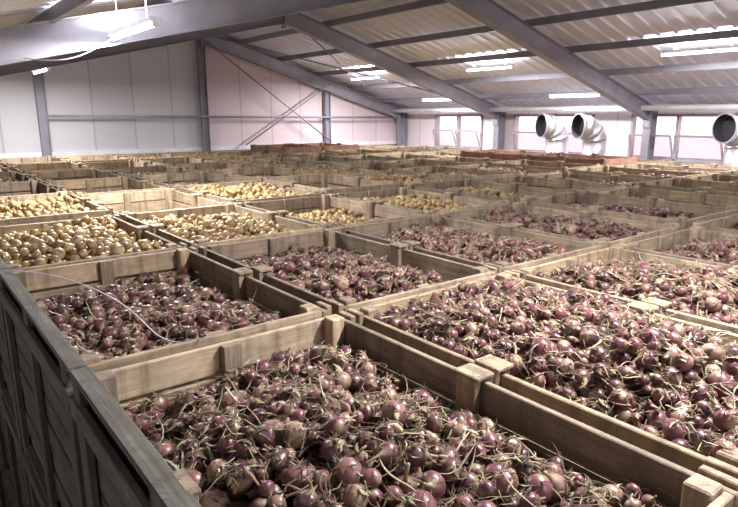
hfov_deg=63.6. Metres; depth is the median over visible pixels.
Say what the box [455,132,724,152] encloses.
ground
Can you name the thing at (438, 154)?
wooden crate
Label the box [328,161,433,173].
wooden crate
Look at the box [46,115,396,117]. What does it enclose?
pipe
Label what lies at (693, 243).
wooden crate
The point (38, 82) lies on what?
columns
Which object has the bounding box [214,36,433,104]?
rods
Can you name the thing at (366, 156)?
wooden crate
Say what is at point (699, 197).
wooden crate
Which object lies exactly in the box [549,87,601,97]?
lamp
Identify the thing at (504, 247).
wooden crate
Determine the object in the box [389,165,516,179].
wooden crate
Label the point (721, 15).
ceiling
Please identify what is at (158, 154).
wooden crate
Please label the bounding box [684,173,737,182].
wooden crate
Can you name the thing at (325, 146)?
wooden crate
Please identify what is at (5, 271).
twine
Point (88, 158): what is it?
wooden crate
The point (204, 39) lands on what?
rods
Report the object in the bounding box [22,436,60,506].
wooden crate
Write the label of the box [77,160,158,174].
wooden crate
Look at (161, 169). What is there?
wooden crate
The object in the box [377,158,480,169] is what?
wooden crate
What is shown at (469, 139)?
window
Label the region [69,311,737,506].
wooden crate
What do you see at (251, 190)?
wooden crate
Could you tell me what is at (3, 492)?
wooden crate
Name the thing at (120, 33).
cable
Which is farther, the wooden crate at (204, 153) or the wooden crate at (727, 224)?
the wooden crate at (204, 153)
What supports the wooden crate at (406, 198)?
on the wooden crate
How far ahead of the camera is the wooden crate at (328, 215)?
7.07 m
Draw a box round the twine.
[5,271,205,342]
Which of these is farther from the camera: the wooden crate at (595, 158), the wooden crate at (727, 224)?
the wooden crate at (595, 158)
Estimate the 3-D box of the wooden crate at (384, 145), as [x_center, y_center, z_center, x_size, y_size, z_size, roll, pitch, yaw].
[0.684,-3.003,20.083,1.306,1.213,1.916,-10,16,-37]
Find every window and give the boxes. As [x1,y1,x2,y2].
[432,114,482,149]
[511,114,594,153]
[627,114,737,164]
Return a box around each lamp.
[31,67,50,73]
[107,0,161,40]
[350,74,381,80]
[422,92,451,100]
[465,59,514,71]
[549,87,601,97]
[659,39,737,56]
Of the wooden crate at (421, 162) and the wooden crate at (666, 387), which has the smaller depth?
the wooden crate at (666, 387)
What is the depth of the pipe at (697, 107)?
16.39 m
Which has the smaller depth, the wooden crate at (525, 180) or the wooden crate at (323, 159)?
the wooden crate at (525, 180)
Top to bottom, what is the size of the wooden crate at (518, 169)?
1.228 m
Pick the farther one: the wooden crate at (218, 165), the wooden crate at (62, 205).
the wooden crate at (218, 165)
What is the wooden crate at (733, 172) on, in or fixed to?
on the wooden crate
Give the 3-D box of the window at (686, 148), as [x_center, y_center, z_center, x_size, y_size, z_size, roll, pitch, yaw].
[8.241,-2.856,14.815,0.375,1.210,3.720,-10,16,-37]
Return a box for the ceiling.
[0,0,737,107]
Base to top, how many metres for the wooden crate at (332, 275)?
1.242 m
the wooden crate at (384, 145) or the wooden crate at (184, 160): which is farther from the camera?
the wooden crate at (384, 145)
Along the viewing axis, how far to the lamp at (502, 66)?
14.74 m
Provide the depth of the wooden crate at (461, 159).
14.39 m
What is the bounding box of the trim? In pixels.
[0,141,396,157]
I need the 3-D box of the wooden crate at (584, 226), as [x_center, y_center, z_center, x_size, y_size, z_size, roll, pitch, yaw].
[1.834,0.193,6.062,1.306,1.292,1.917,-10,16,-37]
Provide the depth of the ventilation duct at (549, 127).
16.52 m
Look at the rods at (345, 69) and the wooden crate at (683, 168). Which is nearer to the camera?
the wooden crate at (683, 168)
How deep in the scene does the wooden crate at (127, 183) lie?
9.55 m
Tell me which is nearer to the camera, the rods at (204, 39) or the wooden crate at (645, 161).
the wooden crate at (645, 161)
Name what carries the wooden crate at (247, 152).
on the wooden crate
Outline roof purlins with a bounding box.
[26,0,737,101]
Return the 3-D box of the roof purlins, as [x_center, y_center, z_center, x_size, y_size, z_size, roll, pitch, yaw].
[1.849,-3.323,7.924,16.020,2.224,25.000,-10,16,-37]
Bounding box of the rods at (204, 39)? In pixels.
[204,39,331,145]
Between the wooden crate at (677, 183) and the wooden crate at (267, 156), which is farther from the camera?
the wooden crate at (267, 156)
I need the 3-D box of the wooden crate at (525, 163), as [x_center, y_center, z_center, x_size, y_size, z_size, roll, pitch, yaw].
[3.567,-1.248,12.336,1.306,1.277,1.915,-10,16,-37]
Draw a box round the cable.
[23,33,121,60]
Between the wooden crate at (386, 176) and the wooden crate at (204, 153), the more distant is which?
the wooden crate at (204, 153)
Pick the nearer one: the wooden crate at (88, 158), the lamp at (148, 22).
the lamp at (148, 22)
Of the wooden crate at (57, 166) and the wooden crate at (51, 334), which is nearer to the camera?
the wooden crate at (51, 334)
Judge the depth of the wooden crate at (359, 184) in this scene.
9.30 m
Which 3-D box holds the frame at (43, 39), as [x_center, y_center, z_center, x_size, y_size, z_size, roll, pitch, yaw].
[0.684,-1.387,10.631,17.334,7.120,0.200,-10,16,-37]
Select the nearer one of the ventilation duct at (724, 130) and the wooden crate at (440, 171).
the wooden crate at (440, 171)
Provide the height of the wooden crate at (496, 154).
1.381 m
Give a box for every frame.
[0,0,657,159]
[0,13,505,149]
[199,36,406,146]
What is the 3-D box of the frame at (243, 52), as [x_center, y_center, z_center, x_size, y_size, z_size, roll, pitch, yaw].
[-5.390,-3.117,18.125,17.334,7.120,0.200,-10,16,-37]
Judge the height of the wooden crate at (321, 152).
1.231 m
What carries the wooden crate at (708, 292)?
on the wooden crate
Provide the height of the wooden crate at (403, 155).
1.211 m
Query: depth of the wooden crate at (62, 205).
6.34 m
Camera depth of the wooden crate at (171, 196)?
8.11 m
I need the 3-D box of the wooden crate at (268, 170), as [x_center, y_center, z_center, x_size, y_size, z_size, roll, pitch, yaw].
[-1.860,-0.855,10.642,1.306,1.275,1.916,-10,16,-37]
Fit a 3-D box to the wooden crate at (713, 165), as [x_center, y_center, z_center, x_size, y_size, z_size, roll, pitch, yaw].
[6.888,-1.241,12.450,1.306,1.214,1.915,-10,16,-37]
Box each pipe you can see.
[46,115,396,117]
[392,104,737,112]
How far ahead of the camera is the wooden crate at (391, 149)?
18.05 m
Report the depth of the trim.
17.34 m
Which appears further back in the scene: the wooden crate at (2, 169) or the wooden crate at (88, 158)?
the wooden crate at (88, 158)
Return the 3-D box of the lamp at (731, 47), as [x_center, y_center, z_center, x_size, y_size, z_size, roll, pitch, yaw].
[6.124,-3.830,10.945,0.120,0.295,1.510,-10,16,-37]
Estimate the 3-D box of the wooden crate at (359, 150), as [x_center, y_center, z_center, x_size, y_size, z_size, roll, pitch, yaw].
[-0.160,-2.302,16.933,1.306,1.264,1.916,-10,16,-37]
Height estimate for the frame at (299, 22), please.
7.120 m
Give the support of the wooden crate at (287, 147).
on the wooden crate
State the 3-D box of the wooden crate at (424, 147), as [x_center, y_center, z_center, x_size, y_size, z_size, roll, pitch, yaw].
[1.935,-2.678,18.541,1.306,1.273,1.917,-10,16,-37]
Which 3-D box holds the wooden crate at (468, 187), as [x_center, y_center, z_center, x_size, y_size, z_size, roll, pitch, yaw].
[1.647,-0.330,8.400,1.306,1.259,1.917,-10,16,-37]
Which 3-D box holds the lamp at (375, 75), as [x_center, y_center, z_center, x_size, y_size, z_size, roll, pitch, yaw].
[-0.104,-5.604,18.630,0.120,0.295,1.510,-10,16,-37]
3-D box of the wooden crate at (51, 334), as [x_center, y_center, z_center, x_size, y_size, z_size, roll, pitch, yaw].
[-1.306,0.786,3.648,1.318,1.222,1.980,-10,16,-37]
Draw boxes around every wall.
[0,35,402,155]
[403,102,737,164]
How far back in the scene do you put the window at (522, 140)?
18.63 m
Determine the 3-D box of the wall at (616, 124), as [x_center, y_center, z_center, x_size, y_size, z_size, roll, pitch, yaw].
[9.148,-1.122,14.348,0.200,4.932,25.000,-10,16,-37]
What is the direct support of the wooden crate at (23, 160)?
on the wooden crate
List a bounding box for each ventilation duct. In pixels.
[535,113,568,152]
[571,113,606,155]
[711,113,737,165]
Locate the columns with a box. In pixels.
[32,39,330,156]
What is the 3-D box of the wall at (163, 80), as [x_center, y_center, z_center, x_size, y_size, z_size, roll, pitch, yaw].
[-5.591,-3.252,18.355,17.900,7.280,0.150,-10,16,-37]
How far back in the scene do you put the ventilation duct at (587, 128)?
15.65 m
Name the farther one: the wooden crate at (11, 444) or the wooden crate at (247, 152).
the wooden crate at (247, 152)
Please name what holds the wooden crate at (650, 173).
on the wooden crate
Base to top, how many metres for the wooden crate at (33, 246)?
1.294 m
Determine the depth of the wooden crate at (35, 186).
8.99 m
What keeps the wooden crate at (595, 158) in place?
on the wooden crate
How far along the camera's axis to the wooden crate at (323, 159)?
13.89 m
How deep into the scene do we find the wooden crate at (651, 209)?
6.79 m
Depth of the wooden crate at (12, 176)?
10.33 m
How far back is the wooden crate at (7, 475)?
5.68 m
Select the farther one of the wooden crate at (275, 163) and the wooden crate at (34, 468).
the wooden crate at (275, 163)
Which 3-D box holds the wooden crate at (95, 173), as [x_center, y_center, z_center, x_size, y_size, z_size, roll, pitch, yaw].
[-5.209,-0.816,10.581,1.306,1.226,1.916,-10,16,-37]
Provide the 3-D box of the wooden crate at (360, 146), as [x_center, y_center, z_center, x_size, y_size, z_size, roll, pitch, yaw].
[-0.347,-2.844,19.268,1.306,1.268,1.916,-10,16,-37]
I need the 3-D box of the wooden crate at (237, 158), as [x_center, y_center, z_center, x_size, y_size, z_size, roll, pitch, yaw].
[-3.304,-1.745,14.506,1.306,1.270,1.916,-10,16,-37]
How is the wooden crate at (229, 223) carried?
on the wooden crate
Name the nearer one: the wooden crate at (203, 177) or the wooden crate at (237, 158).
the wooden crate at (203, 177)
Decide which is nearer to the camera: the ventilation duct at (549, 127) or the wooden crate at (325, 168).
the wooden crate at (325, 168)
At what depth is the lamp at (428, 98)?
19.50 m
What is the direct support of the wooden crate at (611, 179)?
on the wooden crate
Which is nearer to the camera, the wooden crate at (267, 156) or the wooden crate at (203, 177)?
the wooden crate at (203, 177)
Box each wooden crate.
[0,156,70,170]
[0,165,16,180]
[0,171,39,193]
[0,180,67,196]
[0,191,113,225]
[0,214,187,433]
[0,246,330,506]
[0,380,31,506]
[0,459,8,506]
[3,462,16,506]
[4,161,95,179]
[21,168,126,190]
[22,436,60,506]
[43,176,169,212]
[54,154,132,167]
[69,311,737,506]
[75,188,230,214]
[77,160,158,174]
[98,165,197,182]
[111,152,187,163]
[120,203,326,260]
[131,171,253,189]
[136,157,222,170]
[163,151,236,156]
[167,161,264,175]
[174,180,323,209]
[191,155,275,161]
[198,227,497,316]
[206,165,323,184]
[211,150,279,154]
[227,160,320,167]
[238,194,429,228]
[241,153,302,159]
[250,143,321,153]
[258,173,400,193]
[274,164,383,175]
[279,155,372,164]
[286,151,364,156]
[290,142,358,150]
[325,148,402,154]
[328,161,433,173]
[331,171,461,186]
[331,186,509,218]
[336,154,415,160]
[337,213,604,279]
[347,270,737,505]
[359,145,392,148]
[367,148,436,152]
[371,153,442,158]
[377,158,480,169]
[378,145,404,147]
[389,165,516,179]
[396,145,468,151]
[407,178,574,203]
[408,151,459,156]
[423,156,509,163]
[439,202,679,249]
[456,164,561,175]
[460,149,556,160]
[474,174,627,191]
[486,159,602,172]
[510,244,737,333]
[520,190,737,229]
[526,152,636,165]
[528,172,655,188]
[568,165,707,179]
[591,186,737,205]
[612,163,737,174]
[619,226,737,267]
[635,177,737,206]
[637,159,666,163]
[651,161,737,168]
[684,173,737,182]
[692,213,737,234]
[716,170,737,175]
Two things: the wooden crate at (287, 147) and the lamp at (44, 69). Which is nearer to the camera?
the lamp at (44, 69)

